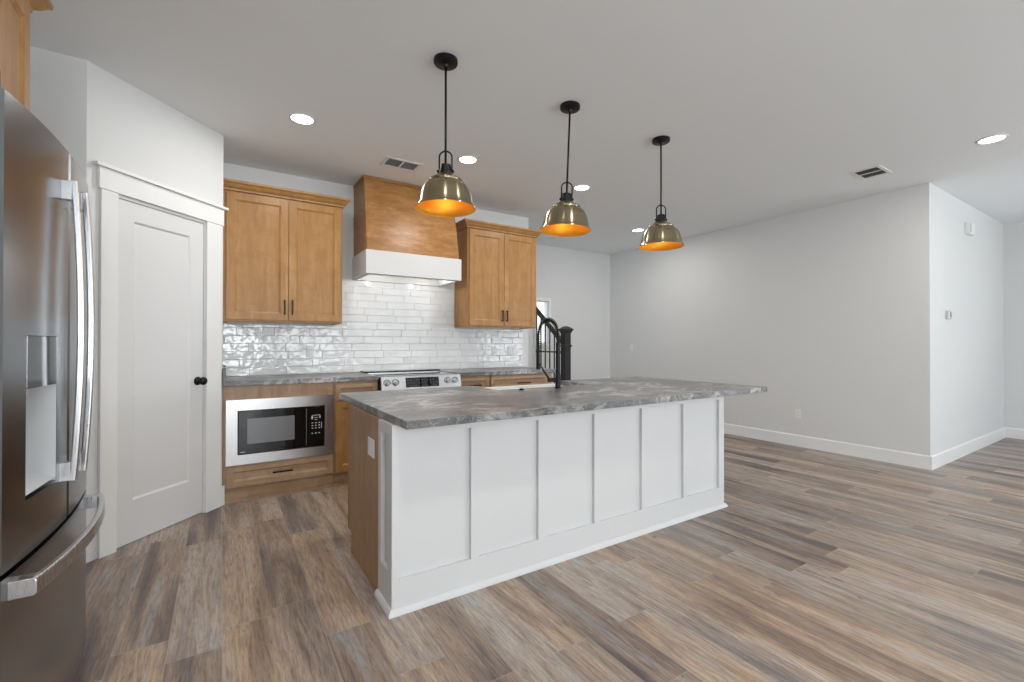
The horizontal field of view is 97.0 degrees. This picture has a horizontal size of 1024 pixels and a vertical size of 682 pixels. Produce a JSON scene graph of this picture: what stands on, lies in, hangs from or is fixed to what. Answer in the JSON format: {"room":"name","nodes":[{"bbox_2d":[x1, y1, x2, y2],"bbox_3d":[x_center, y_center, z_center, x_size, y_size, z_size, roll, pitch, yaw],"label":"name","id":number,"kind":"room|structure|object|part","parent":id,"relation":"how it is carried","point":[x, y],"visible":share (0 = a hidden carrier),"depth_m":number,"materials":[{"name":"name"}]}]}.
{"room":"kitchen","nodes":[
{"label":"kitchen","id":0,"kind":"room"},
{"bbox_2d":[30,46,86,178],"bbox_3d":[-2.738,-0.169,2.442,0.673,2.867,0.110,0,0,-33],"label":"wall","id":1,"kind":"structure","parent":0,"point":[58,82],"depth_m":2.53,"materials":[{"name":"white paint"}]},
{"bbox_2d":[85,61,223,562],"bbox_3d":[-2.389,-0.165,3.058,0.110,2.867,0.957,0,0,11],"label":"wall","id":2,"kind":"structure","parent":0,"point":[129,129],"depth_m":2.86,"materials":[{"name":"white paint"}]},
{"bbox_2d":[93,160,228,558],"bbox_3d":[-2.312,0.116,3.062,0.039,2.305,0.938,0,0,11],"label":"trim","id":3,"kind":"structure","parent":2,"relation":"attached to","point":[112,181],"depth_m":2.73,"materials":[{"name":"white paint"}]},
{"bbox_2d":[117,199,207,547],"bbox_3d":[-2.330,0.196,3.039,0.103,2.129,0.625,0,0,11],"label":"door","id":4,"kind":"structure","parent":2,"relation":"in","point":[161,380],"depth_m":3.02,"materials":[{"name":"white paint"}]},
{"bbox_3d":[-2.360,0.124,3.049,0.032,1.752,0.401,0,0,11],"label":"panel","id":5,"kind":"part","parent":4,"relation":"part of","materials":[{"name":"white paint"}]},
{"bbox_3d":[-2.262,0.291,3.299,0.067,0.062,0.062,0,0,11],"label":"knob","id":6,"kind":"part","parent":4,"relation":"part of","materials":[{"name":"black metal"}]},
{"bbox_2d":[221,485,224,505],"bbox_3d":[-2.241,1.196,3.499,0.013,0.150,0.044,0,0,11],"label":"baseboard","id":7,"kind":"structure","parent":2,"relation":"attached to","point":[223,486],"depth_m":3.51,"materials":[{"name":"white paint"}]},
{"bbox_2d":[222,163,527,410],"bbox_3d":[-1.260,-0.154,4.950,3.427,2.867,0.110,0,0,-33],"label":"wall","id":8,"kind":"structure","parent":0,"point":[230,171],"depth_m":4.59,"materials":[{"name":"white paint"}]},
{"bbox_2d":[223,178,350,324],"bbox_3d":[-2.047,-0.749,4.147,1.008,1.173,0.392,0,0,-33],"label":"upper cabinet","id":9,"kind":"object","parent":8,"relation":"attached to","point":[282,247],"visible":1,"depth_m":3.98,"materials":[{"name":"brown wood"}]},
{"bbox_3d":[-2.180,-0.715,3.891,0.464,1.065,0.020,0,0,-33],"label":"door","id":10,"kind":"part","parent":9,"relation":"part of","materials":[{"name":"brown wood"}]},
{"bbox_3d":[-1.995,-0.296,3.978,0.012,0.130,0.030,0,0,-33],"label":"handle","id":11,"kind":"part","parent":9,"relation":"part of","materials":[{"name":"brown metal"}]},
{"bbox_3d":[-2.046,-1.296,4.150,1.008,0.078,0.392,0,0,-33],"label":"crown molding","id":12,"kind":"part","parent":9,"relation":"part of","materials":[{"name":"brown wood"}]},
{"bbox_3d":[-1.794,-0.713,4.139,0.442,1.065,0.020,0,0,-33],"label":"door","id":13,"kind":"part","parent":9,"relation":"part of","materials":[{"name":"brown wood"}]},
{"bbox_2d":[223,280,522,375],"bbox_3d":[-1.220,-0.149,4.904,3.220,0.943,0.009,0,0,-33],"label":"backsplash","id":14,"kind":"structure","parent":8,"relation":"attached to","point":[384,326],"depth_m":4.77,"materials":[{"name":"white tile"}]},
{"bbox_2d":[306,346,313,357],"bbox_3d":[-1.964,0.106,4.413,0.070,0.115,0.008,0,0,-33],"label":"outlet","id":15,"kind":"object","parent":14,"relation":"attached to","point":[309,349],"visible":1,"depth_m":4.41,"materials":[{"name":"white plastic"}]},
{"bbox_2d":[492,346,496,355],"bbox_3d":[-0.214,0.124,5.538,0.070,0.115,0.008,0,0,-33],"label":"outlet","id":16,"kind":"object","parent":14,"relation":"attached to","point":[494,348],"visible":1,"depth_m":5.53,"materials":[{"name":"white plastic"}]},
{"bbox_2d":[508,346,515,354],"bbox_3d":[0.000,0.120,5.676,0.116,0.115,0.008,0,0,-33],"label":"light switch","id":17,"kind":"object","parent":14,"relation":"attached to","point":[511,349],"visible":1,"depth_m":5.67,"materials":[{"name":"white plastic"}]},
{"bbox_2d":[352,175,460,285],"bbox_3d":[-1.081,-1.105,4.678,0.978,0.963,0.530,0,0,-33],"label":"range hood","id":18,"kind":"object","parent":8,"relation":"attached to","point":[392,238],"visible":0.89,"depth_m":4.48,"materials":[{"name":"brown wood"}]},
{"bbox_3d":[-1.121,-1.574,4.742,0.956,0.023,0.382,0,0,-33],"label":"trim","id":19,"kind":"part","parent":18,"relation":"part of","materials":[{"name":"brown wood"}]},
{"bbox_2d":[454,218,541,328],"bbox_3d":[-0.171,-0.741,5.353,1.052,1.173,0.392,0,0,-33],"label":"upper cabinet","id":20,"kind":"object","parent":8,"relation":"attached to","point":[496,288],"visible":0.99,"depth_m":5.18,"materials":[{"name":"brown wood"}]},
{"bbox_3d":[-0.284,-0.706,5.110,0.444,1.065,0.020,0,0,-33],"label":"door","id":21,"kind":"part","parent":20,"relation":"part of","materials":[{"name":"brown wood"}]},
{"bbox_3d":[-0.171,-1.288,5.356,1.052,0.078,0.392,0,0,-33],"label":"crown molding","id":22,"kind":"part","parent":20,"relation":"part of","materials":[{"name":"brown wood"}]},
{"bbox_3d":[0.097,-0.704,5.355,0.450,1.065,0.020,0,0,-33],"label":"door","id":23,"kind":"part","parent":20,"relation":"part of","materials":[{"name":"brown wood"}]},
{"bbox_2d":[30,0,1023,254],"bbox_3d":[3.048,-1.637,2.241,10.780,0.080,14.260,0,0,-33],"label":"ceiling","id":24,"kind":"structure","parent":0,"point":[767,109],"depth_m":2.90,"materials":[{"name":"white paint"}]},
{"bbox_2d":[288,112,315,124],"bbox_3d":[-1.506,-1.593,3.254,0.184,0.006,0.184,0,0,-33],"label":"recessed light","id":25,"kind":"object","parent":24,"relation":"in","point":[297,117],"visible":1,"depth_m":3.24,"materials":[{"name":"white plastic"}]},
{"bbox_2d":[380,156,422,171],"bbox_3d":[-0.996,-1.589,4.078,0.330,0.006,0.215,0,0,-33],"label":"ceiling vent","id":26,"kind":"object","parent":24,"relation":"in","point":[392,162],"visible":1,"depth_m":4.07,"materials":[{"name":"white plastic"}]},
{"bbox_2d":[415,52,475,216],"bbox_3d":[-0.377,-1.174,2.575,0.342,0.848,0.342,0,0,-33],"label":"pendant light","id":27,"kind":"object","parent":24,"relation":"hanging from","point":[444,194],"visible":1,"depth_m":2.54,"materials":[{"name":"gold metal"}]},
{"bbox_2d":[439,163,451,173],"bbox_3d":[-0.377,-0.970,2.574,0.074,0.070,0.074,0,0,-33],"label":"socket","id":28,"kind":"object","parent":27,"relation":"attached to","point":[444,167],"depth_m":2.55,"materials":[{"name":"black metal"}]},
{"bbox_3d":[-0.377,-0.847,2.573,0.342,0.194,0.342,0,0,-33],"label":"lamp shade","id":29,"kind":"part","parent":27,"relation":"part of","materials":[{"name":"gold metal"}]},
{"bbox_3d":[-0.377,-1.279,2.575,0.013,0.560,0.012,0,0,-33],"label":"rod","id":30,"kind":"part","parent":27,"relation":"part of","materials":[{"name":"black metal"}]},
{"bbox_2d":[457,155,477,163],"bbox_3d":[-0.388,-1.588,3.972,0.184,0.006,0.184,0,0,-33],"label":"recessed light","id":31,"kind":"object","parent":24,"relation":"in","point":[466,159],"visible":1,"depth_m":3.96,"materials":[{"name":"white plastic"}]},
{"bbox_2d":[540,100,590,236],"bbox_3d":[0.361,-1.169,3.070,0.342,0.857,0.342,0,0,-18],"label":"pendant light","id":32,"kind":"object","parent":24,"relation":"hanging from","point":[565,218],"visible":1,"depth_m":3.03,"materials":[{"name":"gold metal"}]},
{"bbox_3d":[0.364,-0.844,3.068,0.342,0.194,0.342,2,0,-33],"label":"lamp shade","id":33,"kind":"part","parent":32,"relation":"part of","materials":[{"name":"gold metal"}]},
{"bbox_2d":[561,192,571,200],"bbox_3d":[0.369,-0.967,3.069,0.074,0.070,0.074,2,0,-33],"label":"socket","id":34,"kind":"object","parent":32,"relation":"attached to","point":[566,196],"depth_m":3.04,"materials":[{"name":"black metal"}]},
{"bbox_3d":[0.381,-1.276,3.071,0.013,0.560,0.012,2,0,-33],"label":"rod","id":35,"kind":"part","parent":32,"relation":"part of","materials":[{"name":"black metal"}]},
{"bbox_2d":[573,184,590,190],"bbox_3d":[0.721,-1.583,4.685,0.184,0.006,0.184,0,0,-33],"label":"recessed light","id":36,"kind":"object","parent":24,"relation":"in","point":[582,187],"visible":0.96,"depth_m":4.67,"materials":[{"name":"white plastic"}]},
{"bbox_2d":[631,228,644,231],"bbox_3d":[1.789,-1.573,6.435,0.184,0.006,0.184,0,0,-33],"label":"recessed light","id":37,"kind":"object","parent":24,"relation":"in","point":[637,229],"visible":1,"depth_m":6.44,"materials":[{"name":"white plastic"}]},
{"bbox_2d":[639,135,683,250],"bbox_3d":[1.175,-1.167,3.572,0.342,0.848,0.342,0,0,-33],"label":"pendant light","id":38,"kind":"object","parent":24,"relation":"hanging from","point":[662,235],"visible":1,"depth_m":3.53,"materials":[{"name":"gold metal"}]},
{"bbox_3d":[1.175,-1.272,3.573,0.013,0.560,0.012,0,0,-33],"label":"rod","id":39,"kind":"part","parent":38,"relation":"part of","materials":[{"name":"black metal"}]},
{"bbox_2d":[657,214,665,221],"bbox_3d":[1.175,-0.963,3.571,0.074,0.070,0.074,0,0,-33],"label":"socket","id":40,"kind":"object","parent":38,"relation":"attached to","point":[661,217],"depth_m":3.54,"materials":[{"name":"black metal"}]},
{"bbox_3d":[1.175,-0.840,3.571,0.342,0.194,0.342,0,0,-33],"label":"lamp shade","id":41,"kind":"part","parent":38,"relation":"part of","materials":[{"name":"gold metal"}]},
{"bbox_2d":[849,165,891,179],"bbox_3d":[3.372,-1.583,4.262,0.310,0.006,0.235,0,0,-33],"label":"ceiling vent","id":42,"kind":"object","parent":24,"relation":"in","point":[878,170],"visible":1,"depth_m":4.26,"materials":[{"name":"white plastic"}]},
{"bbox_2d":[975,134,1008,144],"bbox_3d":[3.777,-1.586,3.565,0.184,0.006,0.184,0,0,-33],"label":"recessed light","id":43,"kind":"object","parent":24,"relation":"in","point":[998,137],"visible":1,"depth_m":3.56,"materials":[{"name":"white plastic"}]},
{"bbox_2d":[75,433,1023,681],"bbox_3d":[3.045,1.300,2.226,10.780,0.060,14.260,0,0,-33],"label":"floor","id":44,"kind":"structure","parent":0,"point":[818,565],"depth_m":2.26,"materials":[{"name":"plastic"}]},
{"bbox_2d":[0,87,104,681],"bbox_3d":[-1.793,0.317,1.278,0.929,1.885,0.868,0,0,-33],"label":"refrigerator","id":45,"kind":"object","parent":44,"relation":"on","point":[47,299],"visible":1,"depth_m":1.32,"materials":[{"name":"grey metal"}]},
{"bbox_3d":[-1.397,-0.022,1.286,0.110,1.205,0.450,0,0,-33],"label":"door","id":46,"kind":"part","parent":45,"relation":"part of","materials":[{"name":"silver metal"}]},
{"bbox_3d":[-1.398,0.059,1.288,0.108,0.144,0.207,0,0,-33],"label":"dispenser control panel","id":47,"kind":"part","parent":45,"relation":"part of","materials":[{"name":"grey metal"}]},
{"bbox_3d":[-1.511,0.900,1.457,0.110,0.611,0.868,0,0,-33],"label":"freezer drawer","id":48,"kind":"part","parent":45,"relation":"part of","materials":[{"name":"silver metal"}]},
{"bbox_3d":[-1.445,0.635,1.501,0.100,0.046,0.788,0,0,-33],"label":"handle","id":49,"kind":"part","parent":45,"relation":"part of","materials":[{"name":"silver metal"}]},
{"bbox_3d":[-1.409,-0.034,1.454,0.057,0.961,0.025,0,0,-33],"label":"handle","id":50,"kind":"part","parent":45,"relation":"part of","materials":[{"name":"silver metal"}]},
{"bbox_3d":[-1.633,-0.021,1.652,0.110,1.205,0.414,0,0,-33],"label":"door","id":51,"kind":"part","parent":45,"relation":"part of","materials":[{"name":"silver metal"}]},
{"bbox_3d":[-1.481,-0.033,1.566,0.057,0.961,0.025,0,0,-33],"label":"handle","id":52,"kind":"part","parent":45,"relation":"part of","materials":[{"name":"silver metal"}]},
{"bbox_2d":[222,382,333,503],"bbox_3d":[-2.055,0.816,3.976,0.817,0.916,0.658,0,0,-33],"label":"base cabinet","id":53,"kind":"object","parent":44,"relation":"on","point":[246,482],"visible":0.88,"depth_m":3.71,"materials":[{"name":"brown wood"}]},
{"bbox_2d":[226,394,332,466],"bbox_3d":[-1.986,0.721,3.881,0.790,0.512,0.376,0,0,-33],"label":"microwave","id":54,"kind":"object","parent":53,"relation":"in","point":[260,430],"visible":1,"depth_m":3.71,"materials":[{"name":"silver metal"}]},
{"bbox_3d":[-1.671,0.726,3.868,0.122,0.336,0.009,0,0,-33],"label":"control panel","id":55,"kind":"part","parent":54,"relation":"part of","materials":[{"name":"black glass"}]},
{"bbox_3d":[-1.892,1.066,3.736,0.786,0.166,0.020,0,0,-33],"label":"drawer","id":56,"kind":"part","parent":53,"relation":"part of","materials":[{"name":"brown wood"}]},
{"bbox_3d":[-1.879,1.065,3.715,0.150,0.012,0.030,0,0,-33],"label":"handle","id":57,"kind":"part","parent":53,"relation":"part of","materials":[{"name":"brown metal"}]},
{"bbox_2d":[222,365,378,386],"bbox_3d":[-1.895,0.286,4.088,1.206,0.143,0.629,0,0,-33],"label":"countertop","id":58,"kind":"structure","parent":53,"relation":"on","point":[357,376],"depth_m":3.90,"materials":[{"name":"grey stone"}]},
{"bbox_2d":[333,380,377,486],"bbox_3d":[-1.557,0.818,4.314,0.384,0.916,0.628,0,0,-33],"label":"base cabinet","id":59,"kind":"object","parent":44,"relation":"on","point":[340,427],"visible":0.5,"depth_m":3.99,"materials":[{"name":"brown wood"}]},
{"bbox_3d":[-1.392,0.843,4.059,0.362,0.616,0.020,0,0,-33],"label":"door","id":60,"kind":"part","parent":59,"relation":"part of","materials":[{"name":"brown wood"}]},
{"bbox_3d":[-1.392,0.449,4.061,0.362,0.148,0.020,0,0,-33],"label":"drawer","id":61,"kind":"part","parent":59,"relation":"part of","materials":[{"name":"brown wood"}]},
{"bbox_2d":[360,368,460,390],"bbox_3d":[-1.023,0.792,4.577,0.812,0.972,0.744,0,0,-33],"label":"range","id":62,"kind":"object","parent":44,"relation":"on","point":[400,379],"visible":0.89,"depth_m":4.37,"materials":[{"name":"silver metal"}]},
{"bbox_3d":[-1.176,0.315,4.817,0.812,0.015,0.178,0,0,-33],"label":"vent trim","id":63,"kind":"part","parent":62,"relation":"part of","materials":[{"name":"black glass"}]},
{"bbox_2d":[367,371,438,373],"bbox_3d":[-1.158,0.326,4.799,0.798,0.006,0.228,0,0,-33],"label":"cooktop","id":64,"kind":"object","parent":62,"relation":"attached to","point":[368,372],"depth_m":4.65,"materials":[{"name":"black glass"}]},
{"bbox_2d":[371,371,456,376],"bbox_3d":[-1.051,0.336,4.632,0.798,0.014,0.588,0,0,-33],"label":"cooktop","id":65,"kind":"object","parent":62,"relation":"in","point":[378,373],"depth_m":4.59,"materials":[{"name":"black glass"}]},
{"bbox_3d":[-0.865,0.392,4.343,0.798,0.125,0.094,0,0,-33],"label":"control panel","id":66,"kind":"part","parent":62,"relation":"part of","materials":[{"name":"silver metal"}]},
{"bbox_2d":[461,375,488,386],"bbox_3d":[-0.551,0.822,4.943,0.374,0.916,0.658,0,0,-33],"label":"base cabinet","id":67,"kind":"object","parent":44,"relation":"on","point":[479,381],"visible":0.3,"depth_m":4.71,"materials":[{"name":"brown wood"}]},
{"bbox_2d":[489,373,551,386],"bbox_3d":[-0.042,0.825,5.271,0.834,0.916,0.658,0,0,-33],"label":"base cabinet","id":68,"kind":"object","parent":44,"relation":"on","point":[535,378],"visible":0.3,"depth_m":4.99,"materials":[{"name":"brown wood"}]},
{"bbox_2d":[440,367,555,376],"bbox_3d":[-0.176,0.346,5.193,1.276,0.038,0.629,0,0,-33],"label":"countertop","id":69,"kind":"structure","parent":68,"relation":"on","point":[508,370],"depth_m":5.01,"materials":[{"name":"grey stone"}]},
{"bbox_2d":[348,396,727,618],"bbox_3d":[0.318,0.834,3.136,2.640,0.875,0.862,0,0,-33],"label":"kitchen island","id":70,"kind":"object","parent":44,"relation":"on","point":[438,514],"visible":0.88,"depth_m":2.51,"materials":[{"name":"white paint"}]},
{"bbox_3d":[-0.832,0.830,2.537,0.019,0.875,0.627,0,0,-33],"label":"panel","id":71,"kind":"part","parent":70,"relation":"part of","materials":[{"name":"brown wood"}]},
{"bbox_2d":[368,436,374,457],"bbox_3d":[-0.736,0.555,2.363,0.008,0.095,0.110,0,0,-33],"label":"electrical outlet","id":72,"kind":"object","parent":70,"relation":"attached to","point":[371,441],"visible":1,"depth_m":2.35,"materials":[{"name":"white plastic"}]},
{"bbox_3d":[-0.609,0.828,2.191,0.020,0.875,0.194,0,0,-33],"label":"frame","id":73,"kind":"part","parent":70,"relation":"part of","materials":[{"name":"white paint"}]},
{"bbox_3d":[0.487,1.256,2.870,2.640,0.030,0.234,0,0,-33],"label":"shoe molding","id":74,"kind":"part","parent":70,"relation":"part of","materials":[{"name":"white paint"}]},
{"bbox_2d":[339,376,766,429],"bbox_3d":[0.417,0.377,3.330,2.943,0.038,1.323,0,0,-33],"label":"island countertop","id":75,"kind":"structure","parent":70,"relation":"on","point":[407,409],"depth_m":2.80,"materials":[{"name":"grey stone"}]},
{"bbox_2d":[483,383,563,389],"bbox_3d":[0.166,0.503,3.718,0.931,0.243,0.445,0,0,-33],"label":"sink","id":76,"kind":"object","parent":75,"relation":"in","point":[550,384],"visible":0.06,"depth_m":3.90,"materials":[{"name":"white"}]},
{"bbox_2d":[495,385,563,389],"bbox_3d":[0.166,0.512,3.718,0.931,0.226,0.445,0,0,-33],"label":"basin","id":77,"kind":"object","parent":76,"relation":"in","point":[517,386],"depth_m":3.90,"materials":[{"name":"white"}]},
{"bbox_2d":[536,317,561,387],"bbox_3d":[0.245,0.087,3.529,0.145,0.544,0.304,0,0,-33],"label":"faucet","id":78,"kind":"object","parent":75,"relation":"on","point":[557,379],"visible":1,"depth_m":3.44,"materials":[{"name":"black metal"}]},
{"bbox_3d":[0.281,0.084,3.556,0.043,0.020,0.296,0,0,-33],"label":"docking arm","id":79,"kind":"part","parent":78,"relation":"part of","materials":[{"name":"black metal"}]},
{"bbox_3d":[0.282,0.252,3.422,0.118,0.113,0.049,0,0,-7],"label":"lever handle","id":80,"kind":"part","parent":78,"relation":"part of","materials":[{"name":"black metal"}]},
{"bbox_3d":[0.350,0.186,3.448,0.056,0.345,0.056,0,0,-33],"label":"post","id":81,"kind":"part","parent":78,"relation":"part of","materials":[{"name":"black metal"}]},
{"bbox_2d":[536,306,573,382],"bbox_3d":[0.581,0.360,6.870,0.160,1.863,0.892,0,0,-33],"label":"stair railing","id":82,"kind":"object","parent":44,"relation":"on","point":[565,338],"visible":0.56,"depth_m":6.54,"materials":[{"name":"black metal"}]},
{"bbox_3d":[0.550,-0.255,6.921,0.062,0.631,0.777,0,0,-33],"label":"handrail","id":83,"kind":"part","parent":82,"relation":"part of","materials":[{"name":"black paint"}]},
{"bbox_3d":[0.778,0.537,6.561,0.160,1.506,0.160,0,0,-33],"label":"newel post","id":84,"kind":"part","parent":82,"relation":"part of","materials":[{"name":"black paint"}]},
{"bbox_2d":[528,244,609,382],"bbox_3d":[-0.881,-0.145,6.585,6.480,2.867,0.110,0,0,-33],"label":"wall","id":85,"kind":"structure","parent":0,"point":[577,282],"depth_m":7.83,"materials":[{"name":"white paint"}]},
{"bbox_2d":[534,297,550,345],"bbox_3d":[0.475,-0.310,7.441,0.345,0.790,0.118,0,0,-33],"label":"window","id":86,"kind":"structure","parent":85,"relation":"in","point":[547,301],"depth_m":7.47,"materials":[{"name":"white paint"}]},
{"bbox_2d":[610,183,933,455],"bbox_3d":[3.021,-0.142,6.406,0.110,2.867,4.413,0,0,-33],"label":"wall","id":87,"kind":"structure","parent":0,"point":[828,309],"depth_m":5.49,"materials":[{"name":"white paint"}]},
{"bbox_2d":[795,409,800,418],"bbox_3d":[3.498,0.893,5.546,0.008,0.115,0.070,0,0,-33],"label":"outlet","id":88,"kind":"object","parent":87,"relation":"attached to","point":[797,411],"visible":1,"depth_m":5.54,"materials":[{"name":"white plastic"}]},
{"bbox_2d":[724,423,929,469],"bbox_3d":[2.966,1.222,6.364,0.014,0.140,4.412,0,0,-33],"label":"baseboard","id":89,"kind":"structure","parent":87,"relation":"attached to","point":[915,460],"depth_m":5.20,"materials":[{"name":"white paint"}]},
{"bbox_2d":[933,185,1003,453],"bbox_3d":[5.409,-0.145,5.383,2.800,2.867,0.110,0,0,-33],"label":"wall","id":90,"kind":"structure","parent":0,"point":[968,271],"depth_m":5.18,"materials":[{"name":"white paint"}]},
{"bbox_2d":[946,311,951,318],"bbox_3d":[4.629,-0.275,4.803,0.110,0.090,0.023,0,0,-33],"label":"thermostat","id":91,"kind":"object","parent":90,"relation":"attached to","point":[948,313],"visible":1,"depth_m":4.78,"materials":[{"name":"grey plastic"}]},
{"bbox_2d":[930,427,1005,469],"bbox_3d":[5.381,1.218,5.283,2.908,0.140,0.014,0,0,-33],"label":"baseboard","id":92,"kind":"structure","parent":90,"relation":"attached to","point":[937,460],"depth_m":5.09,"materials":[{"name":"white paint"}]},
{"bbox_2d":[965,222,974,235],"bbox_3d":[5.246,-1.282,5.190,0.190,0.130,0.046,0,0,-33],"label":"door chime","id":93,"kind":"object","parent":90,"relation":"attached to","point":[969,227],"visible":1,"depth_m":5.15,"materials":[{"name":"white plastic"}]},
{"bbox_2d":[1003,221,1023,428],"bbox_3d":[8.835,-0.155,2.744,0.110,2.867,8.257,0,0,-33],"label":"wall","id":94,"kind":"structure","parent":0,"point":[1013,233],"depth_m":6.02,"materials":[{"name":"white paint"}]},
{"bbox_2d":[1005,427,1023,439],"bbox_3d":[8.805,1.208,2.664,0.014,0.140,8.126,0,0,-33],"label":"baseboard","id":95,"kind":"structure","parent":94,"relation":"attached to","point":[1015,433],"depth_m":6.00,"materials":[{"name":"white paint"}]},
{"bbox_3d":[-0.342,-0.189,-2.009,0.110,2.867,10.189,0,0,-33],"label":"wall","id":96,"kind":"structure","parent":0,"visible":0},
{"bbox_2d":[0,0,53,110],"bbox_3d":[-1.918,-1.020,1.241,0.739,0.688,0.955,0,0,-33],"label":"upper cabinet","id":97,"kind":"object","parent":96,"relation":"attached to","point":[14,14],"visible":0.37,"depth_m":1.65,"materials":[{"name":"brown wood"}]},
{"bbox_3d":[-1.746,-0.982,1.560,0.020,0.580,0.414,0,0,-33],"label":"door","id":98,"kind":"part","parent":97,"relation":"part of","materials":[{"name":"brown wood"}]},
{"bbox_3d":[-1.917,-1.325,1.243,0.739,0.078,0.955,0,0,-33],"label":"crown molding","id":99,"kind":"part","parent":97,"relation":"part of","materials":[{"name":"brown wood"}]}
]}

